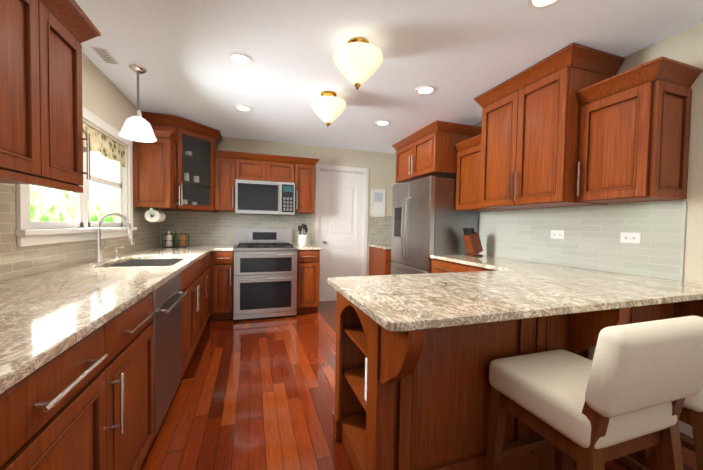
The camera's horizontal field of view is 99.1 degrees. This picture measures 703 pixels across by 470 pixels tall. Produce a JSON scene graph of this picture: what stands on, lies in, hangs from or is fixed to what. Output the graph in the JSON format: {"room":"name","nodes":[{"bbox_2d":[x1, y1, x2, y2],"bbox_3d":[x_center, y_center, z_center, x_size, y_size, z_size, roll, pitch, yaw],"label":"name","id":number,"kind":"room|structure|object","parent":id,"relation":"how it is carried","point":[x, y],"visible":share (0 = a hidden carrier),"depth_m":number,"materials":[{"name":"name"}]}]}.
{"room":"kitchen","nodes":[
{"label":"kitchen","id":0,"kind":"room"},
{"bbox_2d":[0,52,153,280],"bbox_3d":[-1.463,-0.043,0.510,0.120,2.436,7.312,0,2,-18],"label":"wall","id":1,"kind":"structure","parent":0,"point":[106,99],"depth_m":2.46,"materials":[{"name":"paint"}]},
{"bbox_2d":[0,0,59,183],"bbox_3d":[-1.317,-0.635,0.842,0.351,0.825,0.791,0,2,-18],"label":"upper cabinet","id":2,"kind":"object","parent":1,"relation":"attached to","point":[41,126],"depth_m":1.16,"materials":[{"name":"brown wood"}]},
{"bbox_2d":[0,0,87,191],"bbox_3d":[-1.464,-0.652,1.285,0.351,0.825,0.385,0,2,-18],"label":"upper cabinet","id":3,"kind":"object","parent":1,"relation":"attached to","point":[71,28],"depth_m":1.41,"materials":[{"name":"brown wood"}]},
{"bbox_2d":[16,106,132,229],"bbox_3d":[-2.032,-0.490,2.278,0.130,0.870,1.565,0,2,-18],"label":"window","id":4,"kind":"structure","parent":1,"relation":"in","point":[23,222],"depth_m":2.35,"materials":[{"name":"white paint"}]},
{"bbox_2d":[30,151,117,221],"bbox_3d":[-2.047,-0.448,2.275,0.004,0.765,1.375,0,2,-18],"label":"panel","id":5,"kind":"object","parent":4,"relation":"attached to","point":[75,196],"depth_m":2.42,"materials":[{"name":"clear glass"}]},
{"bbox_2d":[83,123,124,166],"bbox_3d":[-2.001,-0.738,2.279,0.031,0.206,1.380,0,2,-18],"label":"valance curtain","id":6,"kind":"object","parent":4,"relation":"hanging from","point":[107,147],"visible":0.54,"depth_m":2.54,"materials":[{"name":"fabric"}]},
{"bbox_2d":[15,227,136,246],"bbox_3d":[-2.026,-0.010,2.298,0.160,0.090,1.605,0,2,-18],"label":"window sill","id":7,"kind":"structure","parent":1,"relation":"attached to","point":[31,237],"depth_m":1.91,"materials":[{"name":"white paint"}]},
{"bbox_2d":[0,184,159,281],"bbox_3d":[-1.857,-0.027,1.903,0.008,0.474,4.400,0,2,-18],"label":"backsplash","id":8,"kind":"structure","parent":1,"relation":"attached to","point":[16,262],"depth_m":1.81,"materials":[{"name":"tile"}]},
{"bbox_2d":[132,127,179,210],"bbox_3d":[-2.109,-0.689,3.223,0.351,0.795,0.288,0,2,-18],"label":"upper cabinet","id":9,"kind":"object","parent":1,"relation":"attached to","point":[156,165],"depth_m":3.11,"materials":[{"name":"brown wood"}]},
{"bbox_2d":[145,208,165,221],"bbox_3d":[-2.138,-0.215,3.273,0.136,0.152,0.270,0,2,-18],"label":"paper towel holder","id":10,"kind":"object","parent":9,"relation":"attached to","point":[153,215],"visible":1,"depth_m":3.17,"materials":[{"name":"white paper"}]},
{"bbox_2d":[160,136,402,275],"bbox_3d":[-0.902,-0.162,4.611,3.770,2.436,0.120,0,2,-18],"label":"wall","id":11,"kind":"structure","parent":0,"point":[381,166],"depth_m":4.74,"materials":[{"name":"paint"}]},
{"bbox_2d":[176,127,215,206],"bbox_3d":[-1.881,-0.797,3.642,0.359,0.868,0.363,0,2,-18],"label":"upper cabinet","id":12,"kind":"object","parent":11,"relation":"attached to","point":[182,164],"depth_m":3.87,"materials":[{"name":"brown wood"}]},
{"bbox_2d":[212,151,235,210],"bbox_3d":[-1.702,-0.713,4.073,0.246,0.765,0.351,0,2,-18],"label":"upper cabinet","id":13,"kind":"object","parent":11,"relation":"attached to","point":[225,160],"depth_m":3.91,"materials":[{"name":"brown wood"}]},
{"bbox_2d":[160,211,312,244],"bbox_3d":[-1.574,-0.087,4.323,2.051,0.453,0.006,0,2,-18],"label":"backsplash","id":14,"kind":"structure","parent":11,"relation":"attached to","point":[207,228],"depth_m":4.23,"materials":[{"name":"tile"}]},
{"bbox_2d":[236,152,271,180],"bbox_3d":[-1.372,-0.913,4.175,0.442,0.360,0.351,0,2,-18],"label":"upper cabinet","id":15,"kind":"object","parent":11,"relation":"attached to","point":[249,166],"depth_m":4.01,"materials":[{"name":"brown wood"}]},
{"bbox_2d":[235,179,294,215],"bbox_3d":[-1.200,-0.506,4.174,0.764,0.438,0.472,0,2,-18],"label":"microwave","id":16,"kind":"object","parent":15,"relation":"attached to","point":[254,197],"visible":1,"depth_m":4.00,"materials":[{"name":"silver metal"}]},
{"bbox_2d":[272,155,295,182],"bbox_3d":[-1.055,-0.911,4.280,0.436,0.360,0.351,0,2,-18],"label":"upper cabinet","id":17,"kind":"object","parent":11,"relation":"attached to","point":[283,167],"depth_m":4.14,"materials":[{"name":"brown wood"}]},
{"bbox_2d":[295,157,315,213],"bbox_3d":[-0.715,-0.707,4.401,0.289,0.765,0.351,0,2,-18],"label":"upper cabinet","id":18,"kind":"object","parent":11,"relation":"attached to","point":[305,167],"depth_m":4.24,"materials":[{"name":"brown wood"}]},
{"bbox_2d":[319,171,362,301],"bbox_3d":[-0.157,0.028,4.798,0.700,2.059,0.097,0,2,-18],"label":"pantry door","id":19,"kind":"structure","parent":11,"relation":"in","point":[341,223],"depth_m":4.80,"materials":[{"name":"white paint"}]},
{"bbox_2d":[315,164,368,275],"bbox_3d":[-0.173,-0.015,4.848,0.876,2.153,0.140,0,2,-18],"label":"door frame","id":20,"kind":"structure","parent":11,"relation":"attached to","point":[319,168],"depth_m":4.82,"materials":[{"name":"white paint"}]},
{"bbox_2d":[371,189,385,216],"bbox_3d":[0.445,-0.532,4.965,0.250,0.460,0.030,0,2,-18],"label":"board","id":21,"kind":"object","parent":11,"relation":"attached to","point":[378,196],"visible":1,"depth_m":4.96,"materials":[{"name":"white paint"}]},
{"bbox_2d":[369,215,391,243],"bbox_3d":[0.596,-0.084,5.043,0.630,0.475,0.008,0,2,-18],"label":"backsplash","id":22,"kind":"structure","parent":11,"relation":"attached to","point":[380,230],"depth_m":5.00,"materials":[{"name":"tile"}]},
{"bbox_2d":[75,0,702,153],"bbox_3d":[0.328,-1.280,1.123,3.890,0.060,7.432,0,2,-18],"label":"ceiling","id":23,"kind":"structure","parent":0,"point":[459,55],"depth_m":2.09,"materials":[{"name":"paint"}]},
{"bbox_2d":[91,47,118,64],"bbox_3d":[-1.810,-1.315,2.208,0.090,0.010,0.200,0,2,-18],"label":"ceiling vent","id":24,"kind":"object","parent":23,"relation":"in","point":[105,55],"visible":0.98,"depth_m":2.19,"materials":[{"name":"white metal"}]},
{"bbox_2d":[118,64,156,141],"bbox_3d":[-1.695,-1.048,2.383,0.252,0.551,0.252,0,2,-18],"label":"pendant lamp","id":25,"kind":"object","parent":23,"relation":"hanging from","point":[137,127],"visible":1,"depth_m":2.35,"materials":[{"name":"white glass"}]},
{"bbox_2d":[227,52,252,65],"bbox_3d":[-0.824,-1.300,2.220,0.175,0.008,0.175,2,2,27],"label":"recessed light","id":26,"kind":"object","parent":23,"relation":"in","point":[239,58],"depth_m":2.21,"materials":[{"name":"white paint"}]},
{"bbox_2d":[235,105,251,111],"bbox_3d":[-1.136,-1.334,3.159,0.175,0.008,0.175,2,2,27],"label":"recessed light","id":27,"kind":"object","parent":23,"relation":"in","point":[245,108],"depth_m":3.16,"materials":[{"name":"white paint"}]},
{"bbox_2d":[310,91,345,126],"bbox_3d":[-0.215,-1.159,2.796,0.336,0.305,0.336,0,2,-18],"label":"flush ceiling light","id":28,"kind":"object","parent":23,"relation":"attached to","point":[328,107],"visible":1,"depth_m":2.71,"materials":[{"name":"white glass"}]},
{"bbox_2d":[333,37,382,89],"bbox_3d":[0.043,-1.130,2.019,0.336,0.305,0.336,0,2,-18],"label":"flush ceiling light","id":29,"kind":"object","parent":23,"relation":"attached to","point":[358,61],"visible":1,"depth_m":1.93,"materials":[{"name":"white glass"}]},
{"bbox_2d":[375,120,389,125],"bbox_3d":[0.370,-1.321,3.544,0.175,0.008,0.175,2,2,27],"label":"recessed light","id":30,"kind":"object","parent":23,"relation":"in","point":[382,122],"depth_m":3.54,"materials":[{"name":"white paint"}]},
{"bbox_2d":[415,85,435,94],"bbox_3d":[0.659,-1.289,2.671,0.175,0.008,0.175,2,2,27],"label":"recessed light","id":31,"kind":"object","parent":23,"relation":"in","point":[426,89],"depth_m":2.66,"materials":[{"name":"white paint"}]},
{"bbox_2d":[528,0,559,8],"bbox_3d":[1.025,-1.248,1.571,0.175,0.008,0.175,2,2,27],"label":"recessed light","id":32,"kind":"object","parent":23,"relation":"in","point":[534,4],"depth_m":1.62,"materials":[{"name":"white paint"}]},
{"bbox_2d":[139,301,696,469],"bbox_3d":[0.286,1.214,1.201,3.890,0.060,7.432,0,2,-18],"label":"floor","id":33,"kind":"structure","parent":0,"point":[254,394],"depth_m":2.02,"materials":[{"name":"brown wood"}]},
{"bbox_2d":[0,314,123,469],"bbox_3d":[-1.103,0.734,0.719,0.699,0.880,0.555,0,2,-18],"label":"base cabinet","id":34,"kind":"object","parent":33,"relation":"on","point":[86,402],"depth_m":0.83,"materials":[{"name":"brown wood"}]},
{"bbox_2d":[120,292,155,469],"bbox_3d":[-1.245,0.718,1.146,0.699,0.880,0.588,0,2,-18],"label":"base cabinet","id":35,"kind":"object","parent":33,"relation":"on","point":[136,329],"depth_m":1.32,"materials":[{"name":"brown wood"}]},
{"bbox_2d":[150,272,187,435],"bbox_3d":[-1.400,0.698,1.723,0.728,0.873,0.600,0,2,-18],"label":"dishwasher","id":36,"kind":"object","parent":33,"relation":"on","point":[167,298],"visible":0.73,"depth_m":1.73,"materials":[{"name":"silver metal"}]},
{"bbox_2d":[132,253,211,326],"bbox_3d":[-1.922,0.643,3.184,0.699,0.880,0.665,0,2,-18],"label":"base cabinet","id":37,"kind":"object","parent":33,"relation":"on","point":[201,268],"depth_m":3.15,"materials":[{"name":"brown wood"}]},
{"bbox_2d":[0,245,235,393],"bbox_3d":[-1.497,0.221,2.310,0.948,0.032,3.889,0,2,-18],"label":"countertop","id":38,"kind":"structure","parent":37,"relation":"on","point":[46,316],"depth_m":1.15,"materials":[{"name":"stone"}]},
{"bbox_2d":[94,212,134,261],"bbox_3d":[-1.797,0.013,2.288,0.258,0.372,0.110,0,2,-18],"label":"faucet","id":39,"kind":"object","parent":38,"relation":"on","point":[98,252],"visible":1,"depth_m":2.23,"materials":[{"name":"silver metal"}]},
{"bbox_2d":[113,246,124,257],"bbox_3d":[-1.960,0.142,2.529,0.079,0.093,0.036,0,2,-18],"label":"soap dispenser","id":40,"kind":"object","parent":38,"relation":"on","point":[116,253],"visible":1,"depth_m":2.52,"materials":[{"name":"silver metal"}]},
{"bbox_2d":[108,259,182,266],"bbox_3d":[-1.610,0.327,2.388,0.495,0.188,0.764,0,2,-18],"label":"countertop sink","id":41,"kind":"object","parent":38,"relation":"in","point":[149,262],"visible":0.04,"depth_m":2.70,"materials":[{"name":"silver metal"}]},
{"bbox_2d":[162,231,188,247],"bbox_3d":[-2.168,0.051,3.700,0.260,0.195,0.160,0,2,-18],"label":"caddy","id":42,"kind":"object","parent":38,"relation":"on","point":[175,240],"visible":1,"depth_m":3.68,"materials":[{"name":"metal"}]},
{"bbox_2d":[181,277,203,376],"bbox_3d":[-1.694,0.782,2.495,0.699,0.653,1.037,0,2,-18],"label":"base cabinet","id":43,"kind":"object","parent":33,"relation":"on","point":[192,304],"depth_m":2.47,"materials":[{"name":"brown wood"}]},
{"bbox_2d":[209,250,233,320],"bbox_3d":[-1.688,0.623,3.955,0.272,0.879,0.678,0,2,-18],"label":"base cabinet","id":44,"kind":"object","parent":33,"relation":"on","point":[221,265],"visible":0.92,"depth_m":3.68,"materials":[{"name":"brown wood"}]},
{"bbox_2d":[233,228,296,319],"bbox_3d":[-1.171,0.492,4.076,0.775,1.146,0.751,0,2,-18],"label":"range","id":45,"kind":"object","parent":33,"relation":"on","point":[265,273],"visible":1,"depth_m":3.80,"materials":[{"name":"silver metal"}]},
{"bbox_2d":[297,250,319,313],"bbox_3d":[-0.670,0.629,4.293,0.305,0.879,0.678,0,2,-18],"label":"base cabinet","id":46,"kind":"object","parent":33,"relation":"on","point":[308,269],"visible":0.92,"depth_m":4.01,"materials":[{"name":"brown wood"}]},
{"bbox_2d":[293,244,321,249],"bbox_3d":[-0.657,0.173,4.294,0.327,0.032,0.652,0,2,-18],"label":"countertop","id":47,"kind":"structure","parent":46,"relation":"on","point":[307,247],"depth_m":4.02,"materials":[{"name":"stone"}]},
{"bbox_2d":[298,224,307,245],"bbox_3d":[-0.712,-0.008,4.393,0.152,0.319,0.124,0,2,-18],"label":"utensil crock","id":48,"kind":"object","parent":47,"relation":"on","point":[303,240],"visible":1,"depth_m":4.35,"materials":[{"name":"ceramic"}]},
{"bbox_2d":[369,246,392,275],"bbox_3d":[0.696,0.638,4.747,0.633,0.879,0.678,0,2,-18],"label":"base cabinet","id":49,"kind":"object","parent":33,"relation":"on","point":[380,261],"visible":0.06,"depth_m":4.56,"materials":[{"name":"brown wood"}]},
{"bbox_2d":[368,244,390,248],"bbox_3d":[0.691,0.181,4.742,0.654,0.032,0.652,0,2,-18],"label":"countertop","id":50,"kind":"structure","parent":49,"relation":"on","point":[384,246],"depth_m":4.67,"materials":[{"name":"stone"}]},
{"bbox_2d":[390,175,479,274],"bbox_3d":[0.966,0.224,3.778,0.732,1.773,0.930,0,2,-18],"label":"fridge","id":51,"kind":"object","parent":33,"relation":"on","point":[428,219],"visible":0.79,"depth_m":3.38,"materials":[{"name":"silver metal"}]},
{"bbox_2d":[431,258,496,272],"bbox_3d":[1.315,0.709,2.817,0.678,0.879,1.135,0,2,-18],"label":"base cabinet","id":52,"kind":"object","parent":33,"relation":"on","point":[439,266],"visible":0.17,"depth_m":2.92,"materials":[{"name":"brown wood"}]},
{"bbox_2d":[430,254,564,265],"bbox_3d":[1.326,0.252,2.826,0.656,0.032,1.092,0,2,-18],"label":"countertop","id":53,"kind":"structure","parent":52,"relation":"on","point":[485,260],"depth_m":2.76,"materials":[{"name":"stone"}]},
{"bbox_2d":[463,228,482,255],"bbox_3d":[1.293,0.072,3.206,0.194,0.300,0.120,0,2,-18],"label":"knife block","id":54,"kind":"object","parent":53,"relation":"on","point":[472,241],"visible":1,"depth_m":3.16,"materials":[{"name":"brown wood"}]},
{"bbox_2d":[333,292,702,469],"bbox_3d":[0.985,0.740,1.673,2.023,0.881,0.820,0,2,-18],"label":"base cabinet","id":55,"kind":"object","parent":33,"relation":"on","point":[413,400],"visible":0.35,"depth_m":1.31,"materials":[{"name":"brown wood"}]},
{"bbox_2d":[327,266,702,331],"bbox_3d":[0.964,0.282,1.673,2.071,0.032,0.870,0,2,-18],"label":"countertop","id":56,"kind":"structure","parent":55,"relation":"on","point":[511,289],"depth_m":1.39,"materials":[{"name":"stone"}]},
{"bbox_2d":[485,316,702,469],"bbox_3d":[0.873,0.727,1.134,0.470,0.937,0.511,0,2,-18],"label":"bar stool","id":57,"kind":"object","parent":33,"relation":"on","point":[629,389],"visible":1,"depth_m":0.96,"materials":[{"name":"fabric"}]},
{"bbox_2d":[588,346,702,469],"bbox_3d":[1.452,0.731,1.327,0.470,0.937,0.511,0,2,-18],"label":"bar stool","id":58,"kind":"object","parent":33,"relation":"on","point":[691,414],"visible":0.1,"depth_m":1.13,"materials":[{"name":"wood"}]},
{"bbox_2d":[472,22,702,283],"bbox_3d":[2.096,-0.022,1.757,0.120,2.436,7.432,0,2,-18],"label":"wall","id":59,"kind":"structure","parent":0,"point":[685,46],"depth_m":1.78,"materials":[{"name":"paint"}]},
{"bbox_2d":[395,120,471,182],"bbox_3d":[1.043,-0.960,3.760,0.617,0.520,0.950,0,2,-18],"label":"upper cabinet","id":60,"kind":"object","parent":59,"relation":"attached to","point":[431,150],"depth_m":3.34,"materials":[{"name":"brown wood"}]},
{"bbox_2d":[452,139,483,211],"bbox_3d":[1.394,-0.621,3.122,0.350,0.725,0.501,0,2,-18],"label":"upper cabinet","id":61,"kind":"object","parent":59,"relation":"attached to","point":[463,176],"depth_m":3.19,"materials":[{"name":"brown wood"}]},
{"bbox_2d":[472,43,627,210],"bbox_3d":[1.545,-0.751,2.481,0.470,1.026,0.924,0,2,-18],"label":"upper cabinet","id":62,"kind":"object","parent":59,"relation":"attached to","point":[572,124],"depth_m":2.22,"materials":[{"name":"brown wood"}]},
{"bbox_2d":[479,201,686,280],"bbox_3d":[1.739,0.007,2.624,0.008,0.483,1.719,0,2,-18],"label":"backsplash","id":63,"kind":"structure","parent":59,"relation":"attached to","point":[591,239],"depth_m":2.26,"materials":[{"name":"tile"}]},
{"bbox_2d":[551,230,563,238],"bbox_3d":[1.753,-0.005,2.555,0.007,0.072,0.116,0,2,-18],"label":"electrical outlet","id":64,"kind":"object","parent":63,"relation":"attached to","point":[555,234],"depth_m":2.55,"materials":[{"name":"white plastic"}]},
{"bbox_2d":[620,232,640,242],"bbox_3d":[1.917,0.019,2.062,0.007,0.072,0.116,0,2,-18],"label":"electrical outlet","id":65,"kind":"object","parent":63,"relation":"attached to","point":[627,237],"depth_m":2.06,"materials":[{"name":"white plastic"}]},
{"bbox_2d":[584,57,699,202],"bbox_3d":[1.792,-0.599,1.931,0.345,0.752,0.413,0,2,-18],"label":"upper cabinet","id":66,"kind":"object","parent":59,"relation":"attached to","point":[639,118],"depth_m":1.77,"materials":[{"name":"brown wood"}]},
{"bbox_2d":[679,420,692,437],"bbox_3d":[2.584,1.211,0.049,0.013,0.095,3.777,0,2,-18],"label":"baseboard","id":67,"kind":"structure","parent":59,"relation":"attached to","point":[685,428],"depth_m":1.79,"materials":[{"name":"white paint"}]},
{"label":"outside","id":68,"kind":"structure","parent":0,"visible":0},
{"bbox_2d":[30,151,112,221],"bbox_3d":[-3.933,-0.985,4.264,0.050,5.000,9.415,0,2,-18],"label":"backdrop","id":69,"kind":"structure","parent":68,"point":[37,215],"depth_m":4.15,"materials":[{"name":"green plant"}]}
]}

